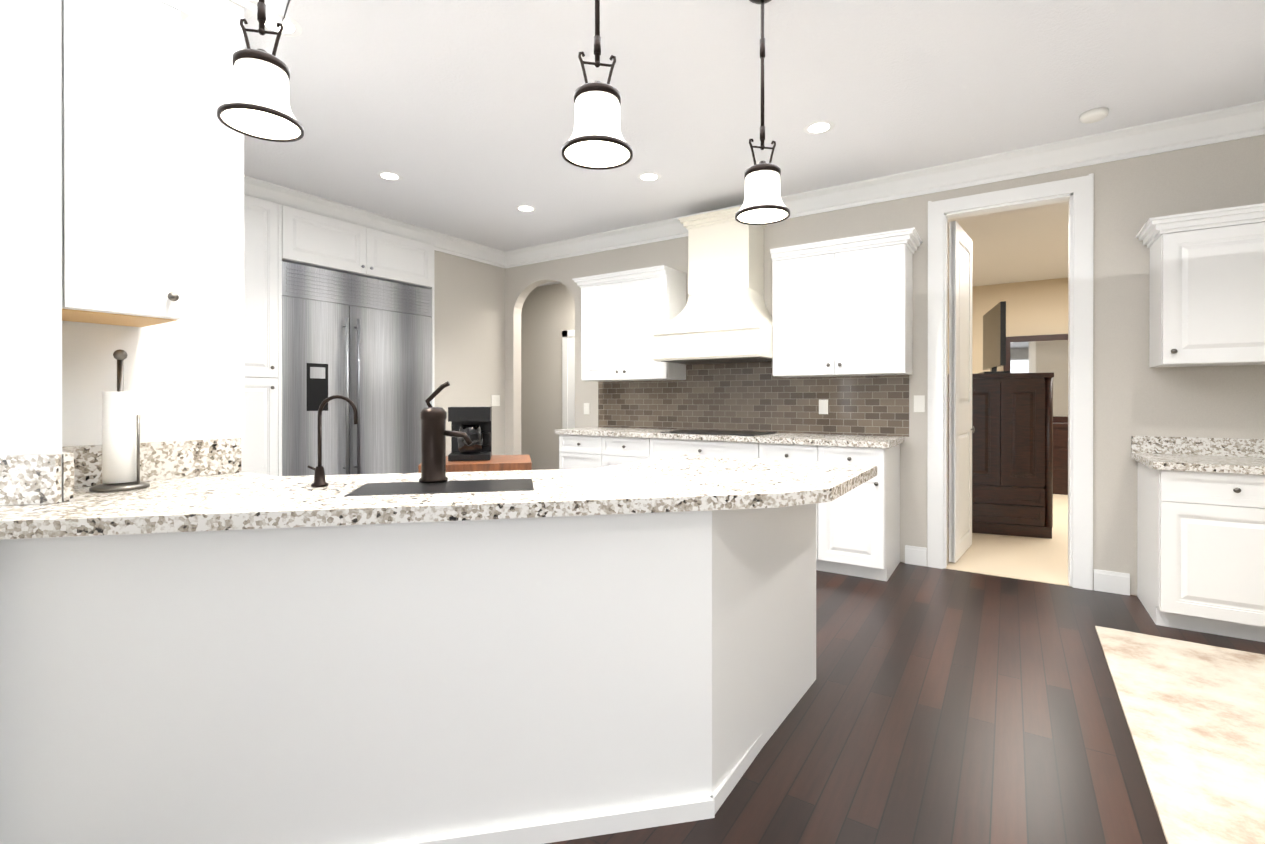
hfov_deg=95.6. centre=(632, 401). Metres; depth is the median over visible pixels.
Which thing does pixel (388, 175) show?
recessed light
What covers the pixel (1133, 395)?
wall
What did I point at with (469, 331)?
wall
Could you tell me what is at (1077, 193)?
door frame
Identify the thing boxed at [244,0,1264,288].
ceiling
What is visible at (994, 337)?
tv
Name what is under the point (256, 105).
pendant light
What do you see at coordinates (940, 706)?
floor
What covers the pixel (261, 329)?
pantry cabinet
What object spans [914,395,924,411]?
light switch
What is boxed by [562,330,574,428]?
door frame
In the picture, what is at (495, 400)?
switch plate
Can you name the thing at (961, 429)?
bedroom door
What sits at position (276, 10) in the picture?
crown molding
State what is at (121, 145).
upper cabinet
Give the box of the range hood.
[652,206,772,364]
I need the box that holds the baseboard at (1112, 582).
[905,545,1129,595]
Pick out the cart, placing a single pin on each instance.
(507, 462)
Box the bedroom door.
[949,221,974,562]
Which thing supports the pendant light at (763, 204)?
hanging from the ceiling
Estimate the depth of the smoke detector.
3.19 m
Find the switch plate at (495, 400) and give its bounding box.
[491,395,499,405]
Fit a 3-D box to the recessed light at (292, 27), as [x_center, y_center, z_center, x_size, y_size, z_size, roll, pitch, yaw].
[-1.517,-1.616,2.458,0.176,0.002,0.176,0,0,33]
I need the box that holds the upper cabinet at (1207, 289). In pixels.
[1136,203,1264,367]
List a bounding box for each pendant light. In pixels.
[217,0,303,141]
[562,0,632,169]
[735,0,789,224]
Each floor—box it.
[546,562,1264,843]
[946,494,1136,595]
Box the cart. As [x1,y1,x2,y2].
[418,455,531,472]
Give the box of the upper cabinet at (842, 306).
[770,227,921,377]
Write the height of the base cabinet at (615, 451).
0.880 m
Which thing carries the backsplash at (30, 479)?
attached to the wall at (184, 376)
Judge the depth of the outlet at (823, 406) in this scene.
4.49 m
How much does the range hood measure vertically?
1.199 m
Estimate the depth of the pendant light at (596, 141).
1.68 m
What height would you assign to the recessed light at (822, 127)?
0.002 m
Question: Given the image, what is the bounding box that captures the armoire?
[947,373,1053,538]
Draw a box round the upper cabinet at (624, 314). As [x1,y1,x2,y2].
[572,265,685,381]
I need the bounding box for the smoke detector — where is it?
[1079,107,1108,122]
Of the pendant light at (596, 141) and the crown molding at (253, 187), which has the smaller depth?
the pendant light at (596, 141)
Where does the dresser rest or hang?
on the floor at (1044, 560)
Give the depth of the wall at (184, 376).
1.82 m
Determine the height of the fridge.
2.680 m
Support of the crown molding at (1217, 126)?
attached to the wall at (1133, 395)
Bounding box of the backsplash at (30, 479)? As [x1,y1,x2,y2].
[0,438,240,504]
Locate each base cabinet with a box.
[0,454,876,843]
[559,435,602,468]
[603,435,650,466]
[651,439,758,458]
[759,443,818,569]
[819,443,900,580]
[1131,436,1264,641]
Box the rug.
[1095,626,1264,843]
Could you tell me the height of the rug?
0.011 m
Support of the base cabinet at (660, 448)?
on the floor at (940, 706)
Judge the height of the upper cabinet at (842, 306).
0.955 m
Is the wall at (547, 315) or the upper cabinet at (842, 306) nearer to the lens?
the upper cabinet at (842, 306)
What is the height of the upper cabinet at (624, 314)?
0.955 m
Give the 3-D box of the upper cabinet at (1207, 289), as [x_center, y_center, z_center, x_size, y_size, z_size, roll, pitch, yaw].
[3.406,-0.601,2.994,1.124,0.800,0.402,0,0,33]
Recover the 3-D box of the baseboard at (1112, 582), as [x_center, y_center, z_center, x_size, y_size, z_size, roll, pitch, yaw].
[-0.292,1.120,1.367,7.446,0.130,7.199,0,0,33]
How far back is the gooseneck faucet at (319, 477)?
1.76 m
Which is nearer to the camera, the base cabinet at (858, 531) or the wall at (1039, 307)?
the base cabinet at (858, 531)
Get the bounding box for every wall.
[0,0,244,496]
[434,250,504,455]
[505,135,1264,594]
[521,283,574,469]
[948,278,1067,373]
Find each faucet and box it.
[308,395,357,486]
[419,381,472,482]
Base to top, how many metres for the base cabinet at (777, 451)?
0.880 m
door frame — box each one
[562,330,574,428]
[927,173,1093,589]
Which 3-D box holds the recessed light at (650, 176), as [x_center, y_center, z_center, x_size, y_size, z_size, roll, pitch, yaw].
[0.120,-1.620,4.143,0.176,0.002,0.176,0,0,33]
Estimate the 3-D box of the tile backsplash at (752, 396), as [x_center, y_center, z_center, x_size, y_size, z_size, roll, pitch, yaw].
[0.834,-0.052,4.931,2.810,0.615,0.004,0,0,33]
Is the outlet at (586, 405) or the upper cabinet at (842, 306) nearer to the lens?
the upper cabinet at (842, 306)
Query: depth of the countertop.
4.31 m
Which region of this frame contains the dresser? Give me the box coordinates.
[1003,334,1067,494]
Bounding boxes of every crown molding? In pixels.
[229,0,289,23]
[244,175,504,267]
[505,100,1264,268]
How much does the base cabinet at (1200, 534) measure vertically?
0.970 m
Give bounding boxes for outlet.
[584,403,589,413]
[819,400,827,413]
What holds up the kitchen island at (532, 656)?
on the floor at (940, 706)
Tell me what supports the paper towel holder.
on the kitchen island at (532, 656)
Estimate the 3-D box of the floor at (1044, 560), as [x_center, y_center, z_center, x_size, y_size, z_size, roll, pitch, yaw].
[3.915,1.197,5.901,5.800,0.054,5.000,0,0,33]
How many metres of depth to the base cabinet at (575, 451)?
5.03 m
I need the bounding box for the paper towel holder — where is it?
[89,349,149,491]
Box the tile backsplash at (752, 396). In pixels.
[598,361,908,436]
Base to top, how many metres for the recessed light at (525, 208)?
0.002 m
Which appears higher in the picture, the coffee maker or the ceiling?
the ceiling
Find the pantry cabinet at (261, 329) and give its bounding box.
[244,195,277,475]
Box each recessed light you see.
[254,14,301,36]
[376,171,402,180]
[515,205,535,211]
[637,172,660,181]
[804,120,834,134]
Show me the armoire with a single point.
(1012, 457)
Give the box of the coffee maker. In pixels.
[448,407,491,460]
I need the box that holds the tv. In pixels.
[978,301,1009,373]
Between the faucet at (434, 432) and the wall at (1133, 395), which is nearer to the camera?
the faucet at (434, 432)
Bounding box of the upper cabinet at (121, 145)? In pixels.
[61,0,190,326]
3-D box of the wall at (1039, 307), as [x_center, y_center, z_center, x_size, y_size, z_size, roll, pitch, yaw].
[5.867,-0.230,7.546,4.110,2.800,0.100,0,0,33]

